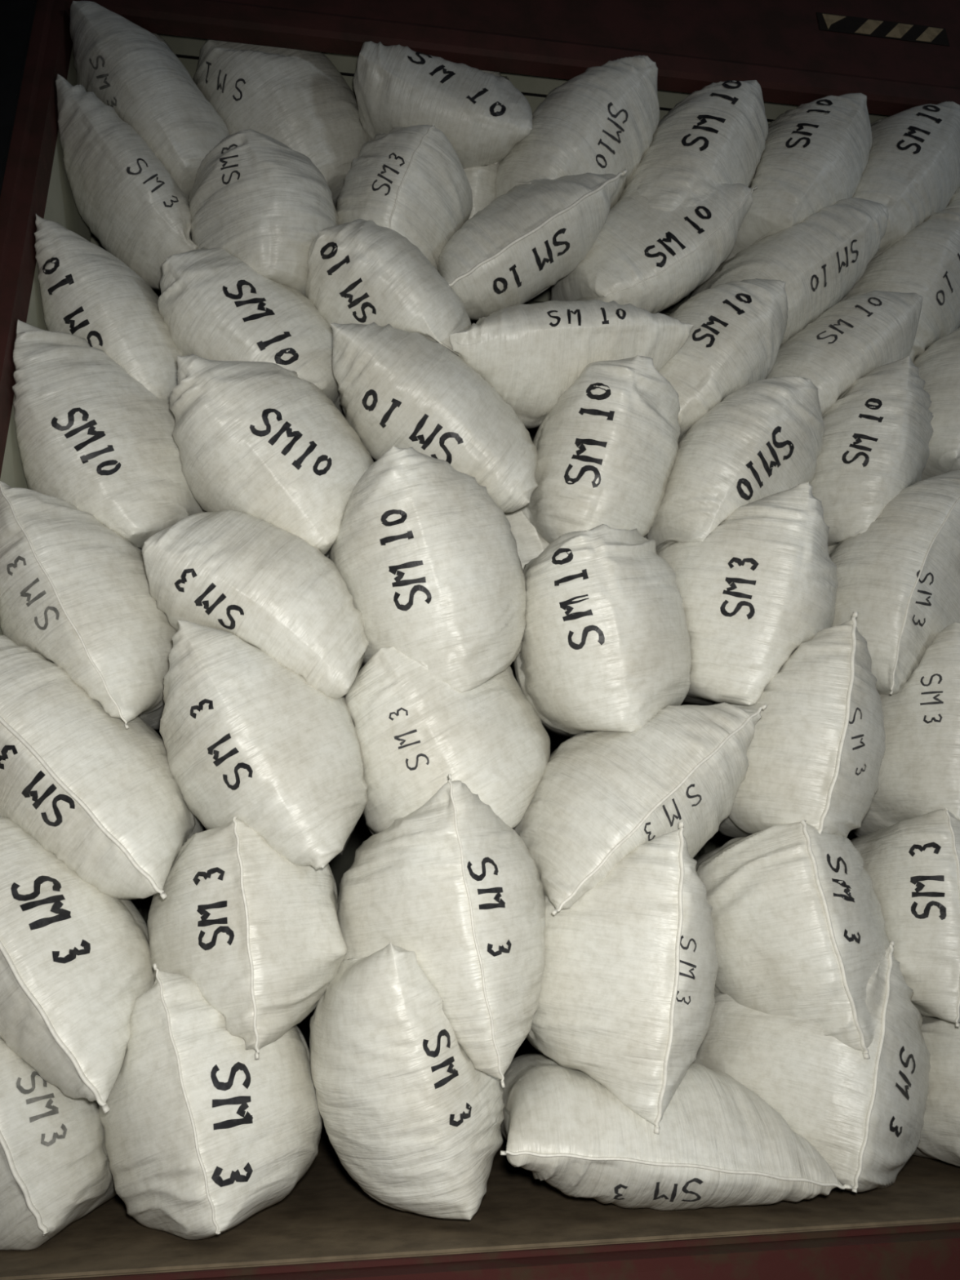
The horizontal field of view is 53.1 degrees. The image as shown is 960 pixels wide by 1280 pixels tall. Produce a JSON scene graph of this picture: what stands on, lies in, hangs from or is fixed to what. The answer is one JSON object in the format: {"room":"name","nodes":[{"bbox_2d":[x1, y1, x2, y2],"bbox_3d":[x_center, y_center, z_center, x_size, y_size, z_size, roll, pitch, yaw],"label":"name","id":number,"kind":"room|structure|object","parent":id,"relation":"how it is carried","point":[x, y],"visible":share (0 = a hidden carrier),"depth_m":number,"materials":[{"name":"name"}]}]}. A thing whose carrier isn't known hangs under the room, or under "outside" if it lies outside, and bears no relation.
{"room":"cargo hold","nodes":[
{"label":"cargo hold","id":0,"kind":"room"},
{"bbox_2d":[0,47,207,924],"bbox_3d":[-1.279,0.710,4.391,0.040,2.430,5.840,2,-20,-8],"label":"wall","id":1,"kind":"structure","parent":0,"point":[61,208],"depth_m":1.96,"materials":[{"name":"paint"}]},
{"bbox_2d":[0,0,72,477],"bbox_3d":[-0.924,-0.346,1.689,0.160,2.840,0.162,2,-20,-8],"label":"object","id":2,"kind":"structure","parent":1,"relation":"attached to","point":[36,43],"depth_m":1.86,"materials":[{"name":"red paint"}]},
{"bbox_2d":[50,1222,959,1279],"bbox_3d":[0.356,0.920,1.324,2.660,0.155,0.061,2,-20,-8],"label":"trim","id":3,"kind":"structure","parent":1,"relation":"attached to","point":[929,1251],"depth_m":1.32,"materials":[{"name":"red paint"}]},
{"bbox_2d":[63,0,959,115],"bbox_3d":[0.290,-1.469,2.250,2.660,0.400,0.066,2,-20,-8],"label":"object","id":4,"kind":"structure","parent":1,"relation":"attached to","point":[693,45],"depth_m":2.21,"materials":[{"name":"red paint"}]},
{"bbox_2d":[816,12,949,46],"bbox_3d":[0.987,-1.494,2.348,0.340,0.059,0.002,2,-20,-8],"label":"tape","id":5,"kind":"object","parent":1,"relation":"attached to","point":[827,22],"visible":1,"depth_m":2.35,"materials":[{"name":"multicoloured plastic"}]},
{"bbox_2d":[296,728,557,1042],"bbox_3d":[-0.515,1.724,7.288,2.400,2.460,0.020,2,-20,-8],"label":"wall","id":6,"kind":"structure","parent":0,"point":[339,864],"depth_m":7.24,"materials":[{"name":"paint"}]},
{"bbox_2d":[0,1037,959,1279],"bbox_3d":[-0.068,1.868,4.120,2.380,0.028,5.900,2,-20,-8],"label":"floor","id":7,"kind":"structure","parent":0,"point":[326,1216],"depth_m":1.45,"materials":[{"name":"brown wood"}]},
{"bbox_2d":[0,1037,116,1250],"bbox_3d":[-0.720,0.761,1.581,0.265,0.353,0.508,2,-20,-8],"label":"woven sack","id":8,"kind":"object","parent":7,"relation":"on","point":[55,1171],"visible":0.76,"depth_m":1.38,"materials":[{"name":"fabric"}]},
{"bbox_2d":[0,816,155,1113],"bbox_3d":[-0.697,0.534,1.618,0.323,0.442,0.502,2,-20,-8],"label":"woven sack","id":9,"kind":"object","parent":8,"relation":"on","point":[75,957],"visible":0.84,"depth_m":1.43,"materials":[{"name":"fabric"}]},
{"bbox_2d":[0,635,204,899],"bbox_3d":[-0.690,0.245,1.748,0.357,0.479,0.539,2,-20,-8],"label":"woven sack","id":10,"kind":"object","parent":9,"relation":"on","point":[102,796],"visible":0.89,"depth_m":1.53,"materials":[{"name":"plastic"}]},
{"bbox_2d":[0,480,177,729],"bbox_3d":[-0.720,-0.034,1.869,0.303,0.522,0.575,2,-20,-8],"label":"woven sack","id":11,"kind":"object","parent":10,"relation":"on","point":[74,592],"visible":0.87,"depth_m":1.63,"materials":[{"name":"plastic"}]},
{"bbox_2d":[12,319,206,550],"bbox_3d":[-0.724,-0.384,2.008,0.315,0.534,0.596,2,-20,-8],"label":"woven sack","id":12,"kind":"object","parent":11,"relation":"on","point":[91,437],"visible":0.73,"depth_m":1.75,"materials":[{"name":"plastic"}]},
{"bbox_2d":[34,213,182,399],"bbox_3d":[-0.746,-0.659,2.087,0.279,0.496,0.558,2,-20,-8],"label":"woven sack","id":13,"kind":"object","parent":12,"relation":"on","point":[87,292],"visible":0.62,"depth_m":1.85,"materials":[{"name":"fabric"}]},
{"bbox_2d":[55,74,197,293],"bbox_3d":[-0.746,-1.003,2.191,0.289,0.500,0.556,2,-20,-8],"label":"woven sack","id":14,"kind":"object","parent":13,"relation":"on","point":[127,198],"visible":0.81,"depth_m":1.97,"materials":[{"name":"plastic"}]},
{"bbox_2d":[69,0,229,197],"bbox_3d":[-0.723,-1.140,2.198,0.332,0.405,0.534,2,-20,-8],"label":"woven sack","id":15,"kind":"object","parent":14,"relation":"on","point":[131,68],"visible":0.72,"depth_m":1.99,"materials":[{"name":"plastic"}]},
{"bbox_2d":[97,963,322,1239],"bbox_3d":[-0.446,0.756,1.629,0.357,0.383,0.553,2,-20,-8],"label":"woven sack","id":16,"kind":"object","parent":7,"relation":"on","point":[203,1135],"visible":0.9,"depth_m":1.42,"materials":[{"name":"fabric"}]},
{"bbox_2d":[147,817,346,1058],"bbox_3d":[-0.413,0.538,1.718,0.345,0.362,0.539,2,-20,-8],"label":"woven sack","id":17,"kind":"object","parent":16,"relation":"on","point":[258,932],"visible":0.85,"depth_m":1.52,"materials":[{"name":"fabric"}]},
{"bbox_2d":[159,619,368,870],"bbox_3d":[-0.402,0.211,1.816,0.388,0.488,0.564,2,-20,-8],"label":"woven sack","id":18,"kind":"object","parent":17,"relation":"on","point":[246,737],"visible":0.88,"depth_m":1.58,"materials":[{"name":"plastic"}]},
{"bbox_2d":[142,509,368,698],"bbox_3d":[-0.417,-0.052,1.871,0.397,0.420,0.513,2,-20,-8],"label":"woven sack","id":19,"kind":"object","parent":18,"relation":"on","point":[248,577],"visible":0.96,"depth_m":1.65,"materials":[{"name":"plastic"}]},
{"bbox_2d":[168,354,373,558],"bbox_3d":[-0.410,-0.363,1.995,0.428,0.515,0.586,2,-20,-8],"label":"woven sack","id":20,"kind":"object","parent":19,"relation":"on","point":[259,439],"visible":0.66,"depth_m":1.75,"materials":[{"name":"plastic"}]},
{"bbox_2d":[157,247,343,414],"bbox_3d":[-0.477,-0.652,2.115,0.393,0.435,0.495,2,-20,-8],"label":"woven sack","id":21,"kind":"object","parent":20,"relation":"on","point":[213,305],"visible":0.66,"depth_m":1.89,"materials":[{"name":"fabric"}]},
{"bbox_2d":[188,128,338,295],"bbox_3d":[-0.482,-0.884,2.166,0.353,0.443,0.570,2,-20,-8],"label":"woven sack","id":22,"kind":"object","parent":21,"relation":"on","point":[255,197],"visible":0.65,"depth_m":1.92,"materials":[{"name":"fabric"}]},
{"bbox_2d":[193,39,368,209],"bbox_3d":[-0.477,-1.134,2.350,0.475,0.324,0.548,7,-21,-21],"label":"woven sack","id":23,"kind":"object","parent":22,"relation":"on","point":[298,99],"visible":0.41,"depth_m":2.13,"materials":[{"name":"plastic"}]},
{"bbox_2d":[309,942,504,1219],"bbox_3d":[-0.132,0.709,1.662,0.324,0.457,0.531,2,-20,-8],"label":"woven sack","id":24,"kind":"object","parent":7,"relation":"on","point":[404,1109],"visible":0.88,"depth_m":1.44,"materials":[{"name":"fabric"}]},
{"bbox_2d":[336,773,546,1087],"bbox_3d":[-0.085,0.530,1.755,0.388,0.487,0.602,2,-20,-8],"label":"woven sack","id":25,"kind":"object","parent":24,"relation":"on","point":[449,883],"visible":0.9,"depth_m":1.52,"materials":[{"name":"plastic"}]},
{"bbox_2d":[344,646,550,835],"bbox_3d":[-0.077,0.217,1.959,0.430,0.419,0.618,2,-20,-8],"label":"woven sack","id":26,"kind":"object","parent":25,"relation":"on","point":[414,730],"visible":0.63,"depth_m":1.68,"materials":[{"name":"plastic"}]},
{"bbox_2d":[328,445,526,692],"bbox_3d":[-0.109,-0.122,1.966,0.394,0.584,0.651,2,-20,-8],"label":"woven sack","id":27,"kind":"object","parent":26,"relation":"on","point":[430,563],"visible":0.86,"depth_m":1.69,"materials":[{"name":"plastic"}]},
{"bbox_2d":[329,322,538,512],"bbox_3d":[-0.102,-0.469,2.070,0.436,0.503,0.535,2,-20,-8],"label":"woven sack","id":28,"kind":"object","parent":27,"relation":"on","point":[401,388],"visible":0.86,"depth_m":1.85,"materials":[{"name":"plastic"}]},
{"bbox_2d":[305,218,471,357],"bbox_3d":[-0.205,-0.727,2.159,0.377,0.432,0.543,2,-20,-8],"label":"woven sack","id":29,"kind":"object","parent":28,"relation":"on","point":[361,271],"visible":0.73,"depth_m":1.93,"materials":[{"name":"fabric"}]},
{"bbox_2d":[336,124,472,270],"bbox_3d":[-0.180,-0.975,2.233,0.313,0.416,0.528,2,-20,-8],"label":"woven sack","id":30,"kind":"object","parent":29,"relation":"on","point":[411,181],"visible":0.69,"depth_m":2.01,"materials":[{"name":"plastic"}]},
{"bbox_2d":[353,40,532,168],"bbox_3d":[-0.098,-1.175,2.281,0.414,0.310,0.482,2,-20,-8],"label":"woven sack","id":31,"kind":"object","parent":30,"relation":"on","point":[481,113],"visible":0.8,"depth_m":2.06,"materials":[{"name":"plastic"}]},
{"bbox_2d":[437,168,627,320],"bbox_3d":[0.099,-0.905,2.228,0.408,0.457,0.534,2,-20,-8],"label":"woven sack","id":32,"kind":"object","parent":29,"relation":"on","point":[532,236],"visible":0.8,"depth_m":2.02,"materials":[{"name":"fabric"}]},
{"bbox_2d":[463,162,500,219],"bbox_3d":[-0.047,-1.084,2.454,0.252,0.366,0.494,2,-20,-8],"label":"woven sack","id":33,"kind":"object","parent":32,"relation":"on","point":[482,180],"visible":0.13,"depth_m":2.22,"materials":[{"name":"fabric"}]},
{"bbox_2d":[499,1053,852,1210],"bbox_3d":[0.269,0.835,1.656,0.545,0.220,0.493,2,-20,-8],"label":"woven sack","id":34,"kind":"object","parent":7,"relation":"on","point":[718,1144],"visible":0.91,"depth_m":1.46,"materials":[{"name":"fabric"}]},
{"bbox_2d":[526,822,718,1133],"bbox_3d":[0.240,0.592,1.738,0.339,0.483,0.552,2,-20,-8],"label":"woven sack","id":35,"kind":"object","parent":34,"relation":"on","point":[627,1002],"visible":0.83,"depth_m":1.53,"materials":[{"name":"fabric"}]},
{"bbox_2d":[512,702,767,915],"bbox_3d":[0.264,0.334,1.880,0.420,0.424,0.546,3,-20,-11],"label":"woven sack","id":36,"kind":"object","parent":35,"relation":"on","point":[600,796],"visible":0.86,"depth_m":1.67,"materials":[{"name":"fabric"}]},
{"bbox_2d":[512,524,691,737],"bbox_3d":[0.241,0.016,1.998,0.351,0.464,0.593,2,-20,-8],"label":"woven sack","id":37,"kind":"object","parent":36,"relation":"on","point":[606,646],"visible":0.9,"depth_m":1.75,"materials":[{"name":"fabric"}]},
{"bbox_2d":[503,508,549,570],"bbox_3d":[0.115,-0.259,2.409,0.470,0.489,0.480,15,-25,-37],"label":"woven sack","id":38,"kind":"object","parent":37,"relation":"on","point":[530,544],"visible":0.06,"depth_m":2.11,"materials":[{"name":"plastic"}]},
{"bbox_2d":[520,355,680,543],"bbox_3d":[0.251,-0.391,2.111,0.339,0.506,0.584,2,-20,-8],"label":"woven sack","id":39,"kind":"object","parent":37,"relation":"on","point":[607,448],"visible":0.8,"depth_m":1.89,"materials":[{"name":"plastic"}]},
{"bbox_2d":[449,299,693,428],"bbox_3d":[0.160,-0.626,2.159,0.512,0.314,0.494,2,-20,-8],"label":"woven sack","id":40,"kind":"object","parent":39,"relation":"on","point":[531,354],"visible":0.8,"depth_m":1.95,"materials":[{"name":"plastic"}]},
{"bbox_2d":[550,169,757,313],"bbox_3d":[0.397,-0.930,2.314,0.402,0.500,0.511,2,-20,-8],"label":"woven sack","id":41,"kind":"object","parent":40,"relation":"on","point":[644,256],"visible":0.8,"depth_m":2.10,"materials":[{"name":"fabric"}]},
{"bbox_2d":[495,55,659,209],"bbox_3d":[0.214,-1.094,2.317,0.371,0.452,0.565,2,-20,-8],"label":"woven sack","id":42,"kind":"object","parent":41,"relation":"on","point":[604,118],"visible":0.68,"depth_m":2.10,"materials":[{"name":"plastic"}]},
{"bbox_2d":[621,80,768,210],"bbox_3d":[0.481,-1.067,2.349,0.356,0.494,0.548,2,-20,-8],"label":"woven sack","id":43,"kind":"object","parent":41,"relation":"on","point":[717,133],"visible":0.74,"depth_m":2.13,"materials":[{"name":"plastic"}]},
{"bbox_2d":[693,941,930,1192],"bbox_3d":[0.601,0.799,1.839,0.423,0.397,0.637,2,-20,-8],"label":"woven sack","id":44,"kind":"object","parent":7,"relation":"on","point":[864,1117],"visible":0.69,"depth_m":1.58,"materials":[{"name":"fabric"}]},
{"bbox_2d":[695,820,889,1058],"bbox_3d":[0.576,0.585,1.867,0.350,0.400,0.612,2,-20,-8],"label":"woven sack","id":45,"kind":"object","parent":44,"relation":"on","point":[797,918],"visible":0.91,"depth_m":1.64,"materials":[{"name":"fabric"}]},
{"bbox_2d":[711,611,885,837],"bbox_3d":[0.615,0.195,1.944,0.386,0.470,0.448,-10,-22,23],"label":"woven sack","id":46,"kind":"object","parent":45,"relation":"on","point":[815,752],"visible":0.78,"depth_m":1.73,"materials":[{"name":"plastic"}]},
{"bbox_2d":[656,482,838,705],"bbox_3d":[0.548,-0.082,2.092,0.366,0.576,0.654,2,-20,-8],"label":"woven sack","id":47,"kind":"object","parent":46,"relation":"on","point":[761,585],"visible":0.84,"depth_m":1.83,"materials":[{"name":"plastic"}]},
{"bbox_2d":[644,376,824,551],"bbox_3d":[0.547,-0.361,2.165,0.373,0.474,0.581,2,-20,-8],"label":"woven sack","id":48,"kind":"object","parent":47,"relation":"on","point":[764,438],"visible":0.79,"depth_m":1.93,"materials":[{"name":"plastic"}]},
{"bbox_2d":[658,278,787,439],"bbox_3d":[0.487,-0.624,2.235,0.346,0.453,0.538,2,-20,-8],"label":"woven sack","id":49,"kind":"object","parent":48,"relation":"on","point":[733,343],"visible":0.7,"depth_m":2.01,"materials":[{"name":"fabric"}]},
{"bbox_2d":[688,197,888,343],"bbox_3d":[0.726,-0.878,2.358,0.376,0.448,0.528,2,-20,-8],"label":"woven sack","id":50,"kind":"object","parent":49,"relation":"on","point":[820,259],"visible":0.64,"depth_m":2.14,"materials":[{"name":"fabric"}]},
{"bbox_2d":[721,93,872,263],"bbox_3d":[0.749,-1.078,2.399,0.329,0.451,0.539,2,-20,-8],"label":"woven sack","id":51,"kind":"object","parent":50,"relation":"on","point":[815,154],"visible":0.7,"depth_m":2.17,"materials":[{"name":"fabric"}]},
{"bbox_2d":[912,1016,959,1166],"bbox_3d":[0.925,0.851,1.854,0.292,0.295,0.514,2,-20,-8],"label":"woven sack","id":52,"kind":"object","parent":7,"relation":"on","point":[940,1135],"visible":0.36,"depth_m":1.70,"materials":[{"name":"fabric"}]},
{"bbox_2d":[849,808,959,1026],"bbox_3d":[0.889,0.564,1.922,0.346,0.378,0.527,2,-20,-8],"label":"woven sack","id":53,"kind":"object","parent":52,"relation":"on","point":[913,864],"visible":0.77,"depth_m":1.72,"materials":[{"name":"fabric"}]},
{"bbox_2d":[852,622,959,837],"bbox_3d":[0.955,0.217,2.078,0.334,0.446,0.567,2,-20,-8],"label":"woven sack","id":54,"kind":"object","parent":53,"relation":"on","point":[919,775],"visible":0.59,"depth_m":1.86,"materials":[{"name":"fabric"}]},
{"bbox_2d":[827,470,959,694],"bbox_3d":[0.931,-0.083,2.196,0.439,0.568,0.671,2,-20,-8],"label":"woven sack","id":55,"kind":"object","parent":54,"relation":"on","point":[900,575],"visible":0.64,"depth_m":1.91,"materials":[{"name":"fabric"}]},
{"bbox_2d":[809,355,933,546],"bbox_3d":[0.851,-0.402,2.234,0.301,0.500,0.557,0,-20,-4],"label":"woven sack","id":56,"kind":"object","parent":55,"relation":"on","point":[877,436],"visible":0.76,"depth_m":2.01,"materials":[{"name":"plastic"}]},
{"bbox_2d":[765,290,922,415],"bbox_3d":[0.813,-0.645,2.317,0.356,0.429,0.526,2,-20,-8],"label":"woven sack","id":57,"kind":"object","parent":56,"relation":"on","point":[859,335],"visible":0.58,"depth_m":2.09,"materials":[{"name":"fabric"}]},
{"bbox_2d":[840,207,959,362],"bbox_3d":[1.041,-0.847,2.439,0.331,0.490,0.569,2,-20,-8],"label":"woven sack","id":58,"kind":"object","parent":57,"relation":"on","point":[925,262],"visible":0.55,"depth_m":2.20,"materials":[{"name":"fabric"}]},
{"bbox_2d":[852,101,959,259],"bbox_3d":[1.006,-1.087,2.443,0.332,0.417,0.530,2,-20,-8],"label":"woven sack","id":59,"kind":"object","parent":58,"relation":"on","point":[913,168],"visible":0.56,"depth_m":2.21,"materials":[{"name":"plastic"}]},
{"bbox_2d":[912,327,959,480],"bbox_3d":[1.109,-0.564,2.366,0.411,0.485,0.514,16,-26,-40],"label":"woven sack","id":60,"kind":"object","parent":55,"relation":"on","point":[939,365],"visible":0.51,"depth_m":2.15,"materials":[{"name":"plastic"}]},
{"bbox_2d":[155,33,889,677],"bbox_3d":[-0.124,-0.405,4.958,2.400,0.040,5.870,2,-20,-8],"label":"wall","id":61,"kind":"structure","parent":0,"point":[535,89],"depth_m":2.33,"materials":[{"name":"paint"}]},
{"bbox_3d":[1.220,-0.064,2.220,0.313,0.415,0.534,2,-20,-8],"label":"woven sack","id":62,"kind":"object","parent":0,"visible":0},
{"bbox_3d":[1.301,-0.327,2.327,0.248,0.422,0.544,2,-20,-8],"label":"woven sack","id":63,"kind":"object","parent":62,"relation":"on","visible":0},
{"bbox_3d":[1.304,-0.621,2.439,0.226,0.432,0.557,2,-20,-8],"label":"woven sack","id":64,"kind":"object","parent":63,"relation":"on","visible":0},
{"bbox_3d":[1.306,-0.887,2.526,0.212,0.423,0.550,2,-20,-8],"label":"woven sack","id":65,"kind":"object","parent":64,"relation":"on","visible":0},
{"bbox_2d":[945,186,959,208],"bbox_3d":[1.255,-1.057,2.483,0.334,0.448,0.541,2,-20,-8],"label":"woven sack","id":66,"kind":"object","parent":65,"relation":"on","point":[954,202],"visible":0.05,"depth_m":2.30,"materials":[{"name":"plastic"}]}
]}

